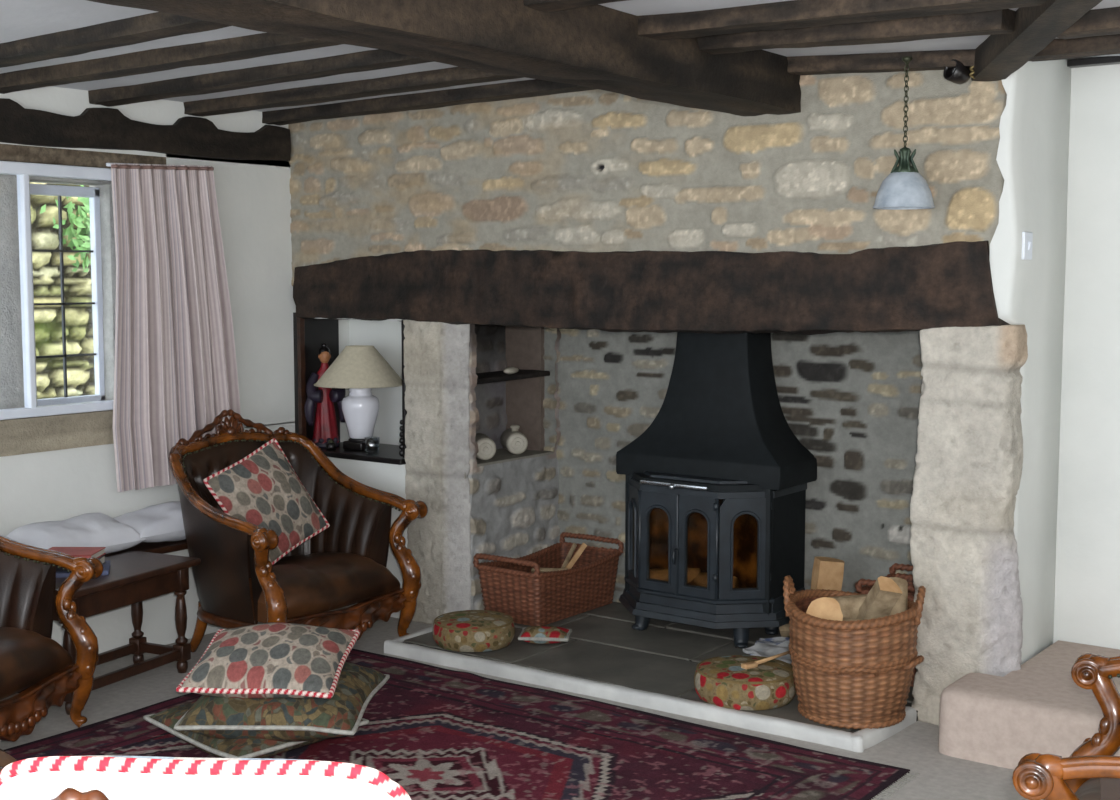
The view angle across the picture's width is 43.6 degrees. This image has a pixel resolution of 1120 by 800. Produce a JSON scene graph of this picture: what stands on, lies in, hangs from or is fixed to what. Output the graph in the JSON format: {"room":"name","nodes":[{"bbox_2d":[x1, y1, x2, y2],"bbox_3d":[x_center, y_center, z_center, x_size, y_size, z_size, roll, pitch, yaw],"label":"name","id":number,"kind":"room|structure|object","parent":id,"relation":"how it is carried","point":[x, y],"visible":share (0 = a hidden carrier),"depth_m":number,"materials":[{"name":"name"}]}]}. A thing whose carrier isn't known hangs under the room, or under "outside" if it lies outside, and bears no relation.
{"room":"traditional dwelling","nodes":[
{"label":"traditional dwelling","id":0,"kind":"room"},
{"bbox_2d":[0,86,349,535],"bbox_3d":[-2.977,-0.029,4.145,0.420,2.220,6.900,4,6,36],"label":"wall","id":1,"kind":"structure","parent":0,"point":[253,196],"depth_m":5.91,"materials":[{"name":"paint"}]},
{"bbox_2d":[0,161,115,456],"bbox_3d":[-2.179,-0.333,5.039,0.279,1.088,1.775,4,6,36],"label":"window","id":2,"kind":"structure","parent":1,"relation":"in","point":[28,424],"depth_m":5.23,"materials":[{"name":"wood"}]},
{"bbox_2d":[0,144,165,167],"bbox_3d":[-2.164,-0.904,5.118,0.362,0.073,1.950,4,6,36],"label":"trim","id":3,"kind":"structure","parent":1,"relation":"attached to","point":[8,152],"depth_m":5.25,"materials":[{"name":"brown wood"}]},
{"bbox_2d":[0,98,290,160],"bbox_3d":[-2.318,-0.970,4.674,0.150,0.191,3.666,4,6,36],"label":"ceiling beam","id":4,"kind":"structure","parent":1,"relation":"attached to","point":[94,128],"depth_m":5.45,"materials":[{"name":"brown wood"}]},
{"bbox_2d":[106,163,240,491],"bbox_3d":[-1.537,-0.299,5.592,0.086,1.284,0.642,3,6,33],"label":"curtain","id":5,"kind":"object","parent":1,"relation":"hanging from","point":[175,365],"visible":0.88,"depth_m":5.55,"materials":[{"name":"fabric"}]},
{"bbox_2d":[318,318,407,617],"bbox_3d":[-0.779,0.236,6.239,0.680,1.320,0.470,4,6,36],"label":"wall","id":6,"kind":"structure","parent":0,"point":[385,336],"depth_m":6.32,"materials":[{"name":"paint"}]},
{"bbox_2d":[293,312,339,441],"bbox_3d":[-1.091,-0.082,6.317,0.052,0.630,0.260,4,6,36],"label":"lining","id":7,"kind":"object","parent":6,"relation":"attached to","point":[308,334],"visible":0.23,"depth_m":6.25,"materials":[{"name":"black paint"}]},
{"bbox_2d":[320,442,405,464],"bbox_3d":[-0.816,0.230,6.172,0.640,0.024,0.360,4,6,36],"label":"niche shelf","id":8,"kind":"object","parent":6,"relation":"attached to","point":[386,453],"visible":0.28,"depth_m":6.03,"materials":[{"name":"black paint"}]},
{"bbox_2d":[304,343,345,447],"bbox_3d":[-1.039,-0.020,6.228,0.156,0.463,0.157,3,6,27],"label":"figurine","id":9,"kind":"object","parent":8,"relation":"on","point":[325,424],"visible":0.82,"depth_m":6.23,"materials":[{"name":"red fabric"}]},
{"bbox_2d":[326,439,335,449],"bbox_3d":[-1.009,0.194,6.168,0.046,0.048,0.045,4,6,36],"label":"jar","id":10,"kind":"object","parent":8,"relation":"on","point":[330,445],"visible":1,"depth_m":6.15,"materials":[{"name":"black paint"}]},
{"bbox_2d":[314,345,401,450],"bbox_3d":[-0.879,-0.010,6.166,0.406,0.455,0.406,4,6,36],"label":"table lamp","id":11,"kind":"object","parent":8,"relation":"on","point":[358,368],"visible":0.96,"depth_m":6.09,"materials":[{"name":"white ceramic"}]},
{"bbox_2d":[342,388,378,438],"bbox_3d":[-0.879,0.046,6.171,0.166,0.242,0.166,4,6,36],"label":"lamp base","id":12,"kind":"object","parent":11,"relation":"on","point":[360,409],"depth_m":6.12,"materials":[{"name":"white ceramic"}]},
{"bbox_2d":[399,320,406,457],"bbox_3d":[-0.649,-0.047,5.869,0.037,0.580,0.057,4,6,36],"label":"post","id":13,"kind":"object","parent":8,"relation":"on","point":[402,446],"visible":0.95,"depth_m":5.85,"materials":[{"name":"black paint"}]},
{"bbox_2d":[403,320,471,623],"bbox_3d":[-0.504,0.303,5.803,0.310,1.265,0.105,4,7,39],"label":"pillar","id":14,"kind":"structure","parent":0,"point":[436,354],"depth_m":5.76,"materials":[{"name":"stone"}]},
{"bbox_2d":[293,241,1009,334],"bbox_3d":[0.167,-0.427,5.320,3.130,0.330,0.279,4,6,36],"label":"lintel","id":15,"kind":"object","parent":14,"relation":"on","point":[916,288],"visible":0.91,"depth_m":5.00,"materials":[{"name":"brown wood"}]},
{"bbox_2d":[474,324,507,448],"bbox_3d":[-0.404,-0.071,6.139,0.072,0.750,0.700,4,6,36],"label":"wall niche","id":16,"kind":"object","parent":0,"point":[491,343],"visible":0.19,"depth_m":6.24,"materials":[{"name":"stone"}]},
{"bbox_2d":[468,324,560,609],"bbox_3d":[-0.213,0.043,5.982,0.133,1.750,0.620,4,6,36],"label":"wall","id":17,"kind":"structure","parent":0,"point":[515,506],"depth_m":5.95,"materials":[{"name":"stone"}]},
{"bbox_2d":[464,326,553,478],"bbox_3d":[-0.310,-0.052,6.039,0.280,0.690,0.640,4,6,36],"label":"niche","id":18,"kind":"object","parent":17,"relation":"attached to","point":[524,346],"visible":0.3,"depth_m":6.25,"materials":[{"name":"paint"}]},
{"bbox_2d":[475,433,495,459],"bbox_3d":[-0.330,0.199,5.957,0.098,0.098,0.192,-1,5,-11],"label":"bottle","id":19,"kind":"object","parent":18,"relation":"in","point":[486,445],"visible":0.85,"depth_m":5.87,"materials":[{"name":"beige ceramic"}]},
{"bbox_2d":[476,369,549,383],"bbox_3d":[-0.289,-0.099,6.012,0.201,0.033,0.553,4,6,36],"label":"shelf","id":20,"kind":"object","parent":18,"relation":"attached to","point":[496,376],"visible":0.64,"depth_m":6.00,"materials":[{"name":"brown wood"}]},
{"bbox_2d":[503,367,518,373],"bbox_3d":[-0.211,-0.127,6.015,0.042,0.030,0.096,4,6,36],"label":"chip","id":21,"kind":"object","parent":20,"relation":"on","point":[510,370],"visible":1,"depth_m":5.99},
{"bbox_2d":[500,425,527,453],"bbox_3d":[-0.201,0.170,6.146,0.098,0.123,0.192,-1,5,-11],"label":"bottle","id":22,"kind":"object","parent":18,"relation":"in","point":[512,440],"visible":1,"depth_m":6.06,"materials":[{"name":"beige ceramic"}]},
{"bbox_2d":[0,607,1042,799],"bbox_3d":[0.228,1.342,1.949,8.400,0.120,7.200,4,6,36],"label":"floor","id":23,"kind":"structure","parent":0,"point":[915,748],"depth_m":4.46,"materials":[{"name":"carpet"},{"name":"slate"}]},
{"bbox_2d":[0,536,102,741],"bbox_3d":[-1.902,0.632,4.221,0.685,0.888,0.841,2,5,16],"label":"armchair","id":24,"kind":"object","parent":23,"relation":"on","point":[30,659],"visible":1,"depth_m":4.44,"materials":[{"name":"brown wood"}]},
{"bbox_2d":[0,627,72,699],"bbox_3d":[-1.865,0.803,4.225,0.535,0.156,0.611,2,5,16],"label":"seat cushion","id":25,"kind":"object","parent":24,"relation":"on","point":[31,660],"depth_m":4.26,"materials":[{"name":"leather"}]},
{"bbox_2d":[51,788,108,799],"bbox_3d":[-0.461,0.834,1.858,0.854,0.902,0.696,1,5,8],"label":"armchair","id":26,"kind":"object","parent":23,"relation":"on","point":[68,793],"visible":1,"depth_m":1.49,"materials":[{"name":"brown wood"}]},
{"bbox_2d":[0,755,410,799],"bbox_3d":[-0.415,0.640,1.716,0.512,0.483,0.269,0,5,3],"label":"cushion","id":27,"kind":"object","parent":26,"relation":"on","point":[117,777],"visible":1,"depth_m":1.59,"materials":[{"name":"white fabric"}]},
{"bbox_2d":[18,551,200,714],"bbox_3d":[-1.592,0.804,4.929,0.325,0.421,0.620,2,6,26],"label":"side table","id":28,"kind":"object","parent":23,"relation":"on","point":[134,577],"visible":0.55,"depth_m":4.98,"materials":[{"name":"brown wood"}]},
{"bbox_2d":[56,560,110,577],"bbox_3d":[-1.693,0.590,4.870,0.240,0.016,0.180,-1,5,-15],"label":"book","id":29,"kind":"object","parent":28,"relation":"on","point":[106,567],"visible":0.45,"depth_m":4.81,"materials":[{"name":"blue paper"}]},
{"bbox_2d":[56,554,105,571],"bbox_3d":[-1.700,0.567,4.866,0.200,0.030,0.151,0,5,-3],"label":"book","id":30,"kind":"object","parent":29,"relation":"on","point":[102,558],"visible":0.09,"depth_m":4.79,"materials":[{"name":"black paper"}]},
{"bbox_2d":[48,547,105,558],"bbox_3d":[-1.702,0.538,4.878,0.190,0.024,0.145,0,5,1],"label":"book","id":31,"kind":"object","parent":30,"relation":"on","point":[86,552],"visible":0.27,"depth_m":4.88,"materials":[{"name":"red paper"}]},
{"bbox_2d":[51,539,225,653],"bbox_3d":[-2.069,0.813,4.920,0.270,0.401,2.200,4,6,36],"label":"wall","id":32,"kind":"structure","parent":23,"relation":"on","point":[113,629],"depth_m":5.43,"materials":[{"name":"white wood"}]},
{"bbox_2d":[6,513,145,553],"bbox_3d":[-1.797,0.510,5.202,0.245,0.144,0.442,4,6,36],"label":"seat pad","id":33,"kind":"object","parent":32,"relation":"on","point":[88,529],"visible":0.71,"depth_m":5.15,"materials":[{"name":"white fabric"}]},
{"bbox_2d":[113,501,185,541],"bbox_3d":[-1.536,0.478,5.555,0.248,0.149,0.499,4,6,36],"label":"seat pad","id":34,"kind":"object","parent":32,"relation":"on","point":[162,522],"visible":0.46,"depth_m":5.42,"materials":[{"name":"white fabric"}]},
{"bbox_2d":[169,409,427,651],"bbox_3d":[-1.053,0.516,5.431,0.714,0.925,0.876,4,6,36],"label":"armchair","id":35,"kind":"object","parent":23,"relation":"on","point":[344,564],"visible":0.88,"depth_m":5.37,"materials":[{"name":"brown leather"}]},
{"bbox_2d":[203,438,329,564],"bbox_3d":[-1.135,0.404,5.437,0.204,0.477,0.491,3,6,34],"label":"cushion","id":36,"kind":"object","parent":35,"relation":"on","point":[262,489],"visible":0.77,"depth_m":5.40,"materials":[{"name":"multicoloured fabric"}]},
{"bbox_2d":[249,553,399,622],"bbox_3d":[-1.021,0.696,5.423,0.557,0.162,0.636,4,6,36],"label":"seat cushion","id":37,"kind":"object","parent":35,"relation":"on","point":[312,585],"depth_m":5.26,"materials":[{"name":"leather"}]},
{"bbox_2d":[4,648,919,799],"bbox_3d":[-0.648,1.113,3.742,2.330,0.014,2.562,4,6,36],"label":"rug","id":38,"kind":"object","parent":23,"relation":"on","point":[438,733],"visible":0.62,"depth_m":4.28,"materials":[{"name":"red fabric"}]},
{"bbox_2d":[0,749,16,771],"bbox_3d":[-1.407,0.973,3.005,0.533,0.404,0.533,-2,6,-25],"label":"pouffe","id":39,"kind":"object","parent":38,"relation":"on","point":[5,759],"visible":0.25,"depth_m":3.09,"materials":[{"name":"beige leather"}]},
{"bbox_2d":[143,701,368,757],"bbox_3d":[-0.933,0.990,4.291,0.465,0.143,0.542,-5,7,-45],"label":"cushion","id":40,"kind":"object","parent":38,"relation":"on","point":[166,719],"visible":0.37,"depth_m":4.08,"materials":[{"name":"green fabric"}]},
{"bbox_2d":[174,662,389,741],"bbox_3d":[-0.827,0.911,4.243,0.532,0.205,0.493,0,5,5],"label":"cushion","id":41,"kind":"object","parent":40,"relation":"on","point":[276,719],"visible":0.61,"depth_m":4.04,"materials":[{"name":"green fabric"}]},
{"bbox_2d":[176,622,359,698],"bbox_3d":[-0.870,0.784,4.231,0.457,0.167,0.434,0,5,3],"label":"cushion","id":42,"kind":"object","parent":41,"relation":"on","point":[274,659],"visible":1,"depth_m":4.11,"materials":[{"name":"multicoloured fabric"}]},
{"bbox_2d":[384,602,917,751],"bbox_3d":[0.437,0.963,5.252,1.998,0.048,1.107,4,6,36],"label":"hearth","id":43,"kind":"object","parent":23,"relation":"on","point":[604,657],"visible":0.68,"depth_m":5.11,"materials":[{"name":"stone"}]},
{"bbox_2d":[433,610,514,651],"bbox_3d":[-0.331,0.880,5.377,0.316,0.103,0.316,4,6,36],"label":"footstool","id":44,"kind":"object","parent":43,"relation":"on","point":[465,630],"visible":1,"depth_m":5.27,"materials":[{"name":"multicoloured fabric"}]},
{"bbox_2d":[518,626,571,643],"bbox_3d":[-0.057,0.901,5.387,0.196,0.065,0.158,1,5,6],"label":"magazine","id":45,"kind":"object","parent":43,"relation":"on","point":[533,634],"visible":1,"depth_m":5.33,"materials":[{"name":"multicoloured paper"}]},
{"bbox_2d":[473,532,623,625],"bbox_3d":[-0.040,0.747,5.898,0.345,0.275,0.627,4,6,36],"label":"basket","id":46,"kind":"object","parent":43,"relation":"on","point":[509,586],"visible":0.97,"depth_m":5.74,"materials":[{"name":"wicker"}]},
{"bbox_2d":[531,568,567,572],"bbox_3d":[-0.043,0.728,5.965,0.161,0.030,0.027,2,5,17],"label":"stick","id":47,"kind":"object","parent":46,"relation":"in","point":[542,570],"visible":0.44,"depth_m":5.96,"materials":[{"name":"brown wood"}]},
{"bbox_2d":[561,543,576,567],"bbox_3d":[0.026,0.699,6.064,0.023,0.141,0.177,3,6,27],"label":"stick","id":48,"kind":"object","parent":46,"relation":"in","point":[574,545],"visible":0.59,"depth_m":6.08,"materials":[{"name":"brown wood"}]},
{"bbox_2d":[565,543,586,568],"bbox_3d":[0.050,0.699,6.026,0.149,0.163,0.021,-3,6,-31],"label":"stick","id":49,"kind":"object","parent":46,"relation":"in","point":[583,546],"visible":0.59,"depth_m":6.03,"materials":[{"name":"brown wood"}]},
{"bbox_2d":[616,332,816,648],"bbox_3d":[0.568,0.222,5.483,0.740,1.437,0.470,4,6,36],"label":"stove","id":50,"kind":"object","parent":43,"relation":"on","point":[716,484],"visible":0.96,"depth_m":5.39,"materials":[{"name":"black metal"}]},
{"bbox_2d":[616,332,816,489],"bbox_3d":[0.614,-0.097,5.516,0.740,0.808,0.316,4,6,36],"label":"hood","id":51,"kind":"object","parent":50,"relation":"attached to","point":[720,416],"depth_m":5.44,"materials":[{"name":"black metal"}]},
{"bbox_2d":[694,655,796,710],"bbox_3d":[0.621,0.938,4.687,0.344,0.110,0.344,4,6,36],"label":"footstool","id":52,"kind":"object","parent":43,"relation":"on","point":[721,681],"visible":0.9,"depth_m":4.57,"materials":[{"name":"multicoloured fabric"}]},
{"bbox_2d":[741,651,789,669],"bbox_3d":[0.700,0.875,4.691,0.232,0.039,0.034,-3,6,-33],"label":"brush","id":53,"kind":"object","parent":52,"relation":"on","point":[748,665],"visible":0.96,"depth_m":4.66,"materials":[{"name":"brown wood"}]},
{"bbox_2d":[750,637,789,655],"bbox_3d":[0.851,0.932,5.246,0.240,0.033,0.240,2,5,16],"label":"newspaper","id":54,"kind":"object","parent":43,"relation":"on","point":[776,640],"visible":0.18,"depth_m":5.34,"materials":[{"name":"paper"}]},
{"bbox_2d":[743,641,791,663],"bbox_3d":[0.808,0.923,5.103,0.200,0.029,0.220,-2,5,-21],"label":"newspaper","id":55,"kind":"object","parent":54,"relation":"on","point":[764,650],"visible":0.5,"depth_m":5.12,"materials":[{"name":"grey paper"}]},
{"bbox_2d":[779,623,789,636],"bbox_3d":[0.948,0.878,5.366,0.204,0.077,0.079,2,5,22],"label":"log","id":56,"kind":"object","parent":43,"relation":"on","point":[784,630],"visible":0.2,"depth_m":5.37,"materials":[{"name":"brown wood"}]},
{"bbox_2d":[811,557,844,590],"bbox_3d":[0.993,0.770,5.267,0.137,0.360,0.089,-1,5,-8],"label":"log","id":57,"kind":"object","parent":43,"relation":"on","point":[827,572],"visible":0.37,"depth_m":5.22,"materials":[{"name":"brown wood"}]},
{"bbox_2d":[783,575,925,728],"bbox_3d":[0.941,0.795,4.496,0.448,0.435,0.429,4,6,36],"label":"basket","id":58,"kind":"object","parent":43,"relation":"on","point":[857,674],"visible":0.93,"depth_m":4.35,"materials":[{"name":"wicker"}]},
{"bbox_2d":[806,597,842,620],"bbox_3d":[0.843,0.694,4.480,0.115,0.157,0.196,1,5,9],"label":"log","id":59,"kind":"object","parent":58,"relation":"in","point":[827,608],"visible":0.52,"depth_m":4.40,"materials":[{"name":"beige wood"}]},
{"bbox_2d":[828,594,867,618],"bbox_3d":[0.973,0.677,4.533,0.212,0.120,0.092,2,5,18],"label":"log","id":60,"kind":"object","parent":58,"relation":"in","point":[850,605],"visible":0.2,"depth_m":4.51,"materials":[{"name":"brown wood"}]},
{"bbox_2d":[843,618,859,620],"bbox_3d":[0.896,0.715,4.402,0.065,0.072,0.165,-4,7,-41],"label":"log","id":61,"kind":"object","parent":58,"relation":"in","point":[844,619],"visible":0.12,"depth_m":4.39,"materials":[{"name":"brown wood"}]},
{"bbox_2d":[856,576,902,619],"bbox_3d":[1.002,0.653,4.442,0.075,0.205,0.181,-2,6,-22],"label":"log","id":62,"kind":"object","parent":58,"relation":"in","point":[884,594],"visible":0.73,"depth_m":4.40,"materials":[{"name":"beige wood"}]},
{"bbox_2d":[889,577,907,615],"bbox_3d":[1.074,0.667,4.494,0.081,0.194,0.168,1,5,13],"label":"log","id":63,"kind":"object","parent":58,"relation":"in","point":[901,605],"visible":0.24,"depth_m":4.48,"materials":[{"name":"brown wood"}]},
{"bbox_2d":[855,563,916,686],"bbox_3d":[1.231,0.790,4.939,0.277,0.360,0.347,3,6,34],"label":"wicker hamper","id":64,"kind":"object","parent":43,"relation":"on","point":[909,578],"visible":0.07,"depth_m":4.93,"materials":[{"name":"brown wicker"}]},
{"bbox_2d":[898,577,916,686],"bbox_3d":[1.231,0.815,4.941,0.262,0.310,0.332,3,6,34],"label":"basket","id":65,"kind":"object","parent":64,"relation":"on","point":[910,581],"depth_m":5.07,"materials":[{"name":"wicker"}]},
{"bbox_2d":[939,640,1119,769],"bbox_3d":[3.045,1.057,3.344,4.155,0.200,0.797,4,6,36],"label":"carpeted step","id":66,"kind":"structure","parent":23,"relation":"on","point":[1038,707],"depth_m":4.17,"materials":[{"name":"carpet"}]},
{"bbox_2d":[1012,653,1119,799],"bbox_3d":[1.339,0.749,2.821,0.714,0.925,0.876,3,6,27],"label":"armchair","id":67,"kind":"object","parent":23,"relation":"on","point":[1092,771],"visible":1,"depth_m":2.63,"materials":[{"name":"brown wood"}]},
{"bbox_2d":[1075,778,1100,799],"bbox_3d":[1.303,0.925,2.855,0.557,0.162,0.636,3,6,27],"label":"seat cushion","id":68,"kind":"object","parent":67,"relation":"on","point":[1086,788],"depth_m":3.06,"materials":[{"name":"leather"}]},
{"bbox_2d":[0,0,1119,111],"bbox_3d":[0.200,-0.924,1.699,8.210,0.222,6.910,4,6,36],"label":"ceiling","id":69,"kind":"structure","parent":0,"point":[19,19],"depth_m":4.25,"materials":[{"name":"paint"}]},
{"bbox_2d":[0,12,230,67],"bbox_3d":[-1.318,-1.055,4.043,2.341,0.093,0.114,4,6,36],"label":"joist","id":70,"kind":"object","parent":69,"relation":"attached to","point":[157,25],"visible":0.73,"depth_m":4.00,"materials":[{"name":"brown wood"}]},
{"bbox_2d":[0,32,340,93],"bbox_3d":[-1.095,-1.083,4.341,2.342,0.092,0.111,4,6,34],"label":"joist","id":71,"kind":"object","parent":69,"relation":"attached to","point":[262,44],"visible":0.58,"depth_m":4.41,"materials":[{"name":"brown wood"}]},
{"bbox_2d":[88,49,433,106],"bbox_3d":[-0.838,-1.111,4.688,2.341,0.093,0.109,4,6,36],"label":"joist","id":72,"kind":"object","parent":69,"relation":"attached to","point":[369,60],"visible":0.59,"depth_m":4.80,"materials":[{"name":"brown wood"}]},
{"bbox_2d":[183,67,523,116],"bbox_3d":[-0.576,-1.144,5.041,2.341,0.091,0.113,4,6,36],"label":"joist","id":73,"kind":"object","parent":69,"relation":"attached to","point":[453,76],"visible":0.59,"depth_m":5.16,"materials":[{"name":"brown wood"}]},
{"bbox_2d":[262,79,595,125],"bbox_3d":[-0.338,-1.174,5.361,2.341,0.096,0.109,4,6,36],"label":"joist","id":74,"kind":"object","parent":69,"relation":"attached to","point":[535,87],"visible":0.56,"depth_m":5.46,"materials":[{"name":"brown wood"}]},
{"bbox_2d":[87,0,800,115],"bbox_3d":[-1.050,-0.849,2.375,0.278,0.214,5.876,4,6,36],"label":"ceiling beam","id":75,"kind":"structure","parent":69,"relation":"attached to","point":[600,47],"depth_m":3.54,"materials":[{"name":"brown wood"}]},
{"bbox_2d":[523,0,626,11],"bbox_3d":[0.416,-0.942,3.054,1.459,0.113,0.106,5,7,42],"label":"joist","id":76,"kind":"object","parent":69,"relation":"attached to","point":[540,5],"visible":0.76,"depth_m":3.41,"materials":[{"name":"brown wood"}]},
{"bbox_2d":[637,0,1047,39],"bbox_3d":[0.650,-0.984,3.537,1.262,0.115,0.137,5,7,43],"label":"joist","id":77,"kind":"object","parent":69,"relation":"attached to","point":[794,13],"visible":0.84,"depth_m":3.52,"materials":[{"name":"brown wood"}]},
{"bbox_2d":[697,9,1015,54],"bbox_3d":[0.752,-1.015,3.858,1.040,0.119,0.111,5,7,43],"label":"joist","id":78,"kind":"object","parent":69,"relation":"attached to","point":[994,22],"visible":0.62,"depth_m":3.74,"materials":[{"name":"brown wood"}]},
{"bbox_2d":[787,49,974,75],"bbox_3d":[1.005,-1.072,4.432,0.753,0.098,0.087,4,6,36],"label":"joist","id":79,"kind":"object","parent":69,"relation":"attached to","point":[937,59],"visible":0.73,"depth_m":4.39,"materials":[{"name":"brown wood"}]},
{"bbox_2d":[873,56,934,209],"bbox_3d":[1.059,-0.819,4.292,0.188,0.457,0.188,4,6,36],"label":"pendant lamp","id":80,"kind":"object","parent":79,"relation":"hanging from","point":[904,188],"visible":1,"depth_m":4.26,"materials":[{"name":"white glass"}]},
{"bbox_2d":[943,59,974,83],"bbox_3d":[1.211,-1.005,4.245,0.078,0.093,0.078,-2,5,-17],"label":"ceiling spotlight","id":81,"kind":"object","parent":79,"relation":"attached to","point":[960,74],"visible":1,"depth_m":4.23,"materials":[{"name":"black paint"}]},
{"bbox_2d":[971,0,1101,81],"bbox_3d":[1.166,-0.934,3.316,0.105,0.095,1.939,1,5,8],"label":"ceiling beam","id":82,"kind":"structure","parent":69,"relation":"attached to","point":[999,56],"depth_m":3.53,"materials":[{"name":"brown wood"}]},
{"bbox_2d":[1029,34,1119,61],"bbox_3d":[2.953,-0.917,2.878,3.961,0.089,0.113,4,6,36],"label":"joist","id":83,"kind":"object","parent":69,"relation":"attached to","point":[1058,49],"visible":0.56,"depth_m":3.91,"materials":[{"name":"brown wood"}]},
{"bbox_2d":[1057,6,1119,38],"bbox_3d":[2.801,-0.876,2.499,3.751,0.091,0.108,4,6,36],"label":"joist","id":84,"kind":"object","parent":69,"relation":"attached to","point":[1104,21],"visible":0.65,"depth_m":3.50,"materials":[{"name":"brown wood"}]},
{"bbox_2d":[288,70,1006,285],"bbox_3d":[0.173,-0.829,5.347,3.175,0.800,0.362,4,6,36],"label":"wall","id":85,"kind":"structure","parent":0,"point":[597,170],"depth_m":5.03,"materials":[{"name":"stone"}]},
{"bbox_2d":[543,328,922,602],"bbox_3d":[0.812,0.046,5.663,2.200,1.800,0.177,4,6,36],"label":"wall","id":86,"kind":"structure","parent":0,"point":[852,399],"depth_m":5.46,"materials":[{"name":"stone"}]},
{"bbox_2d":[910,325,1027,725],"bbox_3d":[1.367,0.398,4.572,0.348,1.295,0.366,4,6,36],"label":"pillar","id":87,"kind":"structure","parent":0,"point":[969,457],"depth_m":4.43,"materials":[{"name":"stone"}]},
{"bbox_2d":[989,59,1070,664],"bbox_3d":[1.498,-0.068,4.584,0.169,2.220,0.588,4,6,36],"label":"wall","id":88,"kind":"structure","parent":0,"point":[1032,158],"depth_m":4.52,"materials":[{"name":"paint"}]},
{"bbox_2d":[1021,232,1032,259],"bbox_3d":[1.446,-0.477,4.329,0.024,0.085,0.075,4,6,36],"label":"light switch","id":89,"kind":"object","parent":88,"relation":"attached to","point":[1027,237],"visible":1,"depth_m":4.31,"materials":[{"name":"white plastic"}]},
{"bbox_2d":[1053,64,1119,648],"bbox_3d":[3.586,0.045,3.435,4.700,2.200,0.120,4,6,36],"label":"wall","id":90,"kind":"structure","parent":0,"point":[1087,572],"depth_m":4.69,"materials":[{"name":"paint"}]},
{"bbox_2d":[1067,56,1119,67],"bbox_3d":[3.495,-0.994,3.303,4.520,0.022,0.050,4,6,36],"label":"trim","id":91,"kind":"structure","parent":90,"relation":"attached to","point":[1108,60],"depth_m":4.57,"materials":[{"name":"black paint"}]},
{"label":"outside","id":92,"kind":"structure","parent":0,"visible":0},
{"bbox_3d":[-2.447,1.155,7.416,3.100,0.100,8.000,4,6,36],"label":"ground","id":93,"kind":"structure","parent":92,"visible":0},
{"bbox_2d":[30,182,94,398],"bbox_3d":[-2.764,-0.469,8.631,0.482,2.900,4.600,4,6,36],"label":"wall","id":94,"kind":"structure","parent":93,"relation":"on","point":[46,265],"depth_m":8.12,"materials":[{"name":"stone"}]},
{"bbox_2d":[40,185,90,271],"bbox_3d":[-2.691,-0.986,8.054,0.156,0.501,0.630,4,6,36],"label":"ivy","id":95,"kind":"object","parent":94,"relation":"attached to","point":[77,220],"visible":0.34,"depth_m":7.97,"materials":[{"name":"green plant"}]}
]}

